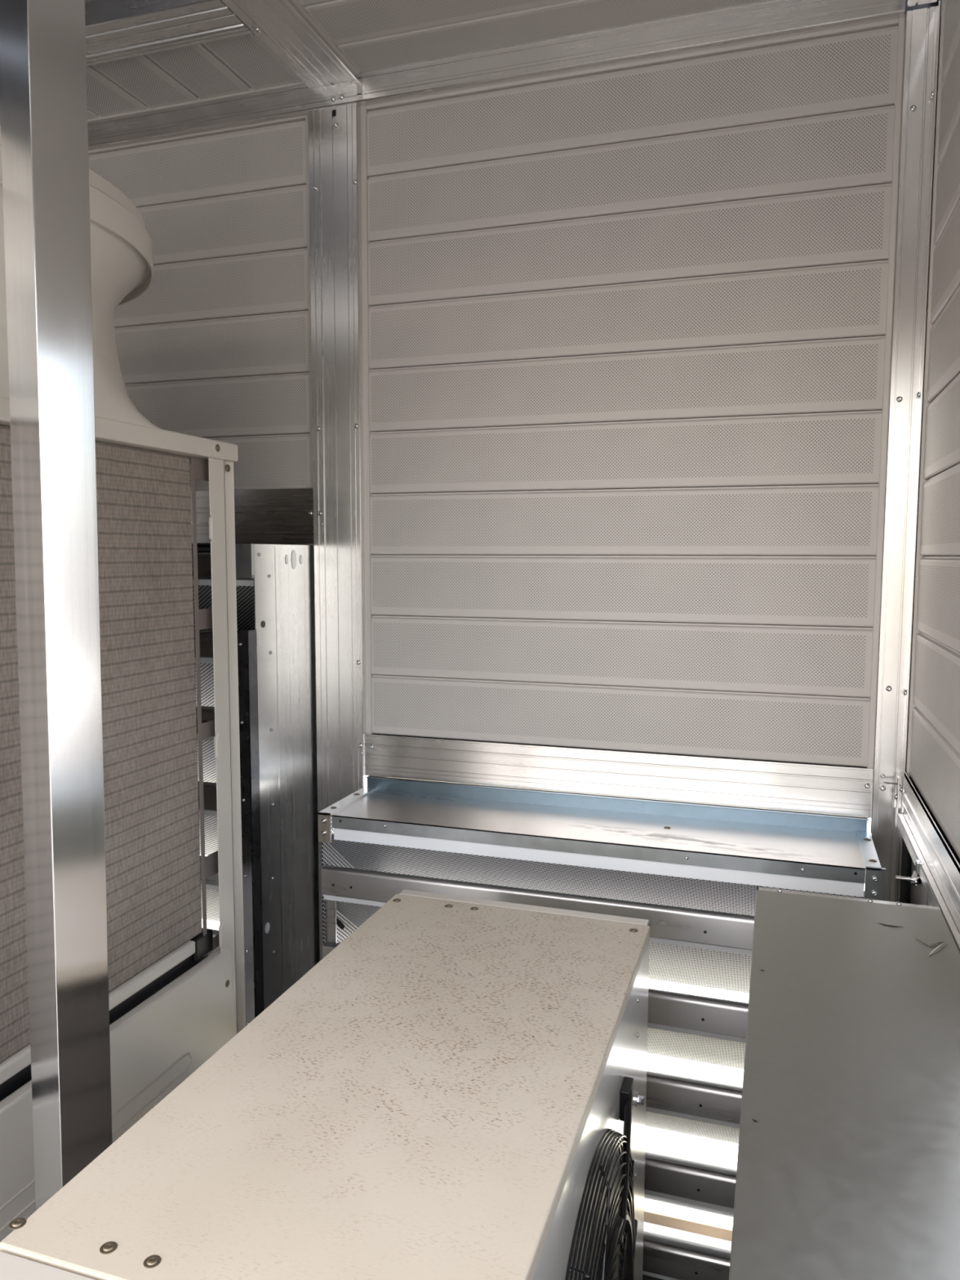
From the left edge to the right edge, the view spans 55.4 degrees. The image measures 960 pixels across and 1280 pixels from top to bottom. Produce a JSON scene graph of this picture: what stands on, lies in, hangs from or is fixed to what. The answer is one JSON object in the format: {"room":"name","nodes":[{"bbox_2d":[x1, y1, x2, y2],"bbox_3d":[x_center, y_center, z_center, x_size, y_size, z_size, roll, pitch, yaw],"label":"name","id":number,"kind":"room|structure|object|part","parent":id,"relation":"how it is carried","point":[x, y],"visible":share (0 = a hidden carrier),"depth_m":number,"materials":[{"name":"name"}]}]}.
{"room":"mechanical equipment room","nodes":[
{"label":"mechanical equipment room","id":0,"kind":"room"},
{"bbox_2d":[0,0,764,124],"bbox_3d":[-0.720,-1.344,1.001,2.730,0.230,2.680,2,6,18],"label":"ceiling","id":1,"kind":"structure","parent":0,"point":[367,35],"depth_m":2.02,"materials":[{"name":"white metal"}]},
{"bbox_2d":[84,0,251,66],"bbox_3d":[-1.073,-1.352,2.088,1.187,0.075,0.131,2,6,18],"label":"beam","id":2,"kind":"structure","parent":1,"relation":"attached to","point":[116,29],"depth_m":1.94,"materials":[{"name":"silver metal"}]},
{"bbox_3d":[-0.955,-1.369,2.248,1.079,0.050,0.247,2,6,18],"label":"panel frame","id":3,"kind":"part","parent":1,"relation":"part of","materials":[{"name":"silver metal"}]},
{"bbox_2d":[221,0,356,88],"bbox_3d":[-0.742,-1.240,0.986,0.127,0.095,2.519,2,6,18],"label":"beam","id":4,"kind":"structure","parent":1,"relation":"attached to","point":[281,25],"depth_m":1.99,"materials":[{"name":"metal"}]},
{"bbox_3d":[-0.099,-1.239,0.861,1.184,0.050,2.448,2,6,18],"label":"panel frame","id":5,"kind":"part","parent":1,"relation":"part of","materials":[{"name":"silver metal"}]},
{"bbox_2d":[88,0,935,768],"bbox_3d":[-0.333,-0.590,2.314,2.700,1.750,0.085,2,6,18],"label":"wall","id":6,"kind":"structure","parent":0,"point":[626,327],"depth_m":2.09,"materials":[{"name":"white metal"}]},
{"bbox_3d":[-0.920,-0.844,2.464,1.078,0.935,0.050,2,6,18],"label":"panel frame","id":7,"kind":"part","parent":6,"relation":"part of","materials":[{"name":"white metal"}]},
{"bbox_2d":[190,487,313,543],"bbox_3d":[-0.977,-0.333,2.496,1.180,0.140,0.024,2,6,18],"label":"metal beam","id":8,"kind":"structure","parent":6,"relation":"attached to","point":[273,515],"depth_m":2.35,"materials":[{"name":"metal"}]},
{"bbox_2d":[87,0,905,151],"bbox_3d":[-0.342,-1.315,2.214,2.500,0.072,0.074,2,6,18],"label":"beam","id":9,"kind":"structure","parent":6,"relation":"attached to","point":[766,20],"depth_m":2.04,"materials":[{"name":"metal"}]},
{"bbox_3d":[-0.283,-1.310,2.165,0.013,0.068,0.012,2,6,18],"label":"joint plate","id":10,"kind":"part","parent":9,"relation":"part of","materials":[{"name":"metal"}]},
{"bbox_3d":[-0.332,-0.051,2.347,2.515,0.620,0.054,2,6,18],"label":"sill","id":11,"kind":"part","parent":6,"relation":"part of","materials":[{"name":"silver metal"}]},
{"bbox_2d":[364,733,872,817],"bbox_3d":[0.274,0.310,2.144,1.190,0.108,0.024,2,6,18],"label":"metal beam","id":12,"kind":"structure","parent":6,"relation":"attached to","point":[840,790],"depth_m":2.12,"materials":[{"name":"metal"}]},
{"bbox_3d":[0.287,-0.500,2.100,1.197,1.542,0.050,2,6,18],"label":"panel frame","id":13,"kind":"part","parent":6,"relation":"part of","materials":[{"name":"white metal"}]},
{"bbox_2d":[642,1222,731,1279],"bbox_3d":[-0.917,1.917,-2.630,16.000,0.100,10.120,2,6,18],"label":"floor","id":14,"kind":"structure","parent":0,"point":[648,1227],"depth_m":2.19,"materials":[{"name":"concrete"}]},
{"bbox_2d":[0,0,112,1210],"bbox_3d":[-0.542,0.120,1.186,0.092,2.780,0.091,2,6,18],"label":"post","id":15,"kind":"object","parent":14,"relation":"on","point":[44,126],"visible":1,"depth_m":1.14,"materials":[{"name":"silver metal"}]},
{"bbox_2d":[0,124,245,1241],"bbox_3d":[-1.006,0.373,1.593,0.896,2.200,0.928,2,6,18],"label":"condenser unit","id":16,"kind":"object","parent":14,"relation":"on","point":[173,1006],"visible":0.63,"depth_m":1.62,"materials":[{"name":"beige metal"}]},
{"bbox_3d":[-0.656,0.830,1.456,0.006,0.038,0.647,2,6,18],"label":"embossed handle","id":17,"kind":"part","parent":16,"relation":"part of","materials":[{"name":"beige metal"}]},
{"bbox_3d":[-0.687,0.630,1.455,0.043,0.025,0.720,2,6,18],"label":"rail","id":18,"kind":"part","parent":16,"relation":"part of","materials":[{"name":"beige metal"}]},
{"bbox_2d":[0,928,213,1101],"bbox_3d":[-0.714,0.657,1.493,0.100,0.075,0.810,2,6,18],"label":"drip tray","id":19,"kind":"object","parent":16,"relation":"on","point":[130,994],"depth_m":1.65,"materials":[{"name":"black metal"}]},
{"bbox_3d":[-0.650,1.049,1.530,0.023,0.768,0.832,2,6,18],"label":"panel","id":20,"kind":"part","parent":16,"relation":"part of","materials":[{"name":"beige metal"}]},
{"bbox_3d":[-0.538,0.138,1.830,0.002,0.987,0.093,2,5,17],"label":"slotted plate","id":21,"kind":"part","parent":16,"relation":"part of","materials":[{"name":"silver metal"}]},
{"bbox_3d":[-0.534,0.519,1.889,0.050,1.757,0.085,2,6,18],"label":"corner post","id":22,"kind":"part","parent":16,"relation":"part of","materials":[{"name":"beige metal"}]},
{"bbox_2d":[191,543,319,1026],"bbox_3d":[-1.006,0.639,2.456,1.150,1.779,0.365,2,6,18],"label":"metal cabinet","id":23,"kind":"object","parent":14,"relation":"on","point":[275,583],"visible":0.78,"depth_m":2.20,"materials":[{"name":"metal"}]},
{"bbox_2d":[191,543,210,547],"bbox_3d":[-1.006,-0.245,2.384,1.139,0.006,0.250,2,6,18],"label":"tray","id":24,"kind":"object","parent":23,"relation":"on","point":[199,545],"depth_m":2.14,"materials":[{"name":"grey metal"}]},
{"bbox_3d":[-1.003,0.078,2.425,1.139,0.255,0.270,2,6,18],"label":"blade","id":25,"kind":"part","parent":23,"relation":"part of","materials":[{"name":"metal"}]},
{"bbox_3d":[-1.004,0.262,2.442,1.139,0.255,0.270,2,6,18],"label":"blade","id":26,"kind":"part","parent":23,"relation":"part of","materials":[{"name":"metal"}]},
{"bbox_3d":[-1.004,0.446,2.458,1.139,0.255,0.270,2,6,18],"label":"blade","id":27,"kind":"part","parent":23,"relation":"part of","materials":[{"name":"metal"}]},
{"bbox_3d":[-1.005,0.630,2.475,1.139,0.255,0.270,2,6,18],"label":"blade","id":28,"kind":"part","parent":23,"relation":"part of","materials":[{"name":"metal"}]},
{"bbox_3d":[-1.005,0.814,2.492,1.139,0.255,0.270,2,6,18],"label":"blade","id":29,"kind":"part","parent":23,"relation":"part of","materials":[{"name":"metal"}]},
{"bbox_3d":[-1.003,-0.106,2.408,1.139,0.255,0.270,2,6,18],"label":"blade","id":30,"kind":"part","parent":23,"relation":"part of","materials":[{"name":"metal"}]},
{"bbox_3d":[-0.468,0.590,2.273,0.004,1.646,0.288,2,6,18],"label":"panel","id":31,"kind":"part","parent":23,"relation":"part of","materials":[{"name":"silver metal"}]},
{"bbox_2d":[0,889,650,1279],"bbox_3d":[-0.074,1.013,1.198,0.508,1.002,1.034,2,6,18],"label":"condenser unit","id":32,"kind":"object","parent":14,"relation":"on","point":[456,1090],"visible":1,"depth_m":1.03,"materials":[{"name":"beige paint"}]},
{"bbox_3d":[0.127,0.736,1.012,0.021,0.136,0.084,4,6,35],"label":"guard arm","id":33,"kind":"part","parent":32,"relation":"part of","materials":[{"name":"black metal"}]},
{"bbox_3d":[0.125,1.008,1.124,0.008,0.928,1.012,2,6,18],"label":"panel","id":34,"kind":"part","parent":32,"relation":"part of","materials":[{"name":"beige metal"}]},
{"bbox_3d":[0.146,0.680,1.064,0.014,0.095,0.080,1,5,5],"label":"guard arm","id":35,"kind":"part","parent":32,"relation":"part of","materials":[{"name":"black metal"}]},
{"bbox_3d":[0.193,0.689,1.221,0.014,0.085,0.215,1,5,12],"label":"guard arm","id":36,"kind":"part","parent":32,"relation":"part of","materials":[{"name":"black metal"}]},
{"bbox_3d":[0.199,0.777,1.238,0.022,0.081,0.138,1,5,8],"label":"guard arm","id":37,"kind":"part","parent":32,"relation":"part of","materials":[{"name":"black metal"}]},
{"bbox_3d":[0.200,0.882,1.248,0.013,0.024,0.236,2,5,16],"label":"guard arm","id":38,"kind":"part","parent":32,"relation":"part of","materials":[{"name":"black metal"}]},
{"bbox_2d":[307,102,367,961],"bbox_3d":[-0.348,0.059,2.344,0.133,2.691,0.070,2,6,18],"label":"post","id":39,"kind":"object","parent":14,"relation":"on","point":[334,133],"visible":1,"depth_m":2.27,"materials":[{"name":"metal"}]},
{"bbox_2d":[317,775,885,1279],"bbox_3d":[0.237,0.961,2.092,1.196,1.184,0.294,2,6,18],"label":"louvres","id":40,"kind":"object","parent":14,"relation":"on","point":[694,871],"visible":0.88,"depth_m":1.97,"materials":[{"name":"metal"}]},
{"bbox_3d":[-0.324,0.904,2.283,0.002,1.020,0.270,2,6,18],"label":"plate","id":41,"kind":"part","parent":40,"relation":"part of","materials":[{"name":"metal"}]},
{"bbox_3d":[0.238,0.841,2.087,1.184,0.255,0.270,2,6,18],"label":"blade","id":42,"kind":"part","parent":40,"relation":"part of","materials":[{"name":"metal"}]},
{"bbox_3d":[0.238,0.657,2.070,1.184,0.255,0.270,2,6,18],"label":"blade","id":43,"kind":"part","parent":40,"relation":"part of","materials":[{"name":"metal"}]},
{"bbox_2d":[331,789,865,870],"bbox_3d":[0.235,0.406,2.027,1.124,0.003,0.250,2,6,18],"label":"tray","id":44,"kind":"object","parent":40,"relation":"on","point":[718,837],"depth_m":1.99,"materials":[{"name":"metal"}]},
{"bbox_3d":[0.236,1.393,2.138,1.184,0.255,0.270,2,6,18],"label":"blade","id":45,"kind":"part","parent":40,"relation":"part of","materials":[{"name":"metal"}]},
{"bbox_3d":[0.237,1.209,2.121,1.184,0.255,0.270,2,6,18],"label":"blade","id":46,"kind":"part","parent":40,"relation":"part of","materials":[{"name":"metal"}]},
{"bbox_3d":[0.237,1.025,2.104,1.184,0.255,0.270,2,6,18],"label":"blade","id":47,"kind":"part","parent":40,"relation":"part of","materials":[{"name":"metal"}]},
{"bbox_2d":[728,885,959,1279],"bbox_3d":[0.385,0.994,0.918,0.266,1.094,1.205,2,6,18],"label":"metal box","id":48,"kind":"object","parent":14,"relation":"on","point":[848,1159],"visible":1,"depth_m":0.90,"materials":[{"name":"grey metal"}]},
{"bbox_2d":[867,0,941,902],"bbox_3d":[0.871,0.100,1.939,0.060,2.691,0.085,2,6,18],"label":"post","id":49,"kind":"object","parent":14,"relation":"on","point":[922,26],"visible":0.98,"depth_m":1.87,"materials":[{"name":"metal"}]},
{"bbox_2d":[883,775,899,827],"bbox_3d":[0.856,0.336,1.910,0.029,0.105,0.020,2,6,18],"label":"cleat","id":50,"kind":"object","parent":49,"relation":"attached to","point":[896,795],"visible":1,"depth_m":1.90,"materials":[{"name":"metal"}]},
{"bbox_2d":[899,0,959,933],"bbox_3d":[0.541,0.122,0.705,0.074,2.870,2.650,2,6,18],"label":"wall","id":51,"kind":"structure","parent":0,"point":[933,734],"depth_m":1.65,"materials":[{"name":"white metal"}]},
{"bbox_2d":[906,0,937,6],"bbox_3d":[0.473,-1.165,0.593,0.055,0.065,2.518,2,6,18],"label":"rail","id":52,"kind":"object","parent":51,"relation":"attached to","point":[909,2],"visible":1,"depth_m":1.78,"materials":[{"name":"silver metal"}]},
{"bbox_2d":[897,770,959,953],"bbox_3d":[0.770,0.365,1.500,0.064,0.112,0.855,2,6,18],"label":"metal beam","id":53,"kind":"structure","parent":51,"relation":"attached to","point":[944,868],"depth_m":1.53,"materials":[{"name":"silver metal"}]},
{"bbox_2d":[895,859,924,886],"bbox_3d":[0.758,0.410,1.614,0.044,0.044,0.046,2,6,18],"label":"clamp","id":54,"kind":"object","parent":53,"relation":"attached to","point":[915,879],"visible":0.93,"depth_m":1.60,"materials":[{"name":"silver metal"}]},
{"bbox_2d":[926,866,953,919],"bbox_3d":[0.801,0.935,1.642,0.018,1.082,0.155,2,6,18],"label":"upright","id":55,"kind":"object","parent":51,"relation":"attached to","point":[928,902],"visible":0.02,"depth_m":1.64,"materials":[{"name":"metal"}]},
{"label":"outside","id":56,"kind":"structure","parent":0,"visible":0},
{"bbox_2d":[200,820,867,1156],"bbox_3d":[2.479,1.371,7.763,28.000,0.100,44.000,2,6,18],"label":"ground","id":57,"kind":"structure","parent":56,"point":[731,1076],"depth_m":3.61,"materials":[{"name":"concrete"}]},
{"bbox_2d":[644,1138,737,1241],"bbox_3d":[0.846,1.728,2.774,6.000,0.095,0.330,2,6,18],"label":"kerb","id":58,"kind":"object","parent":57,"relation":"on","point":[656,1212],"depth_m":2.71,"materials":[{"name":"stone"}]}
]}

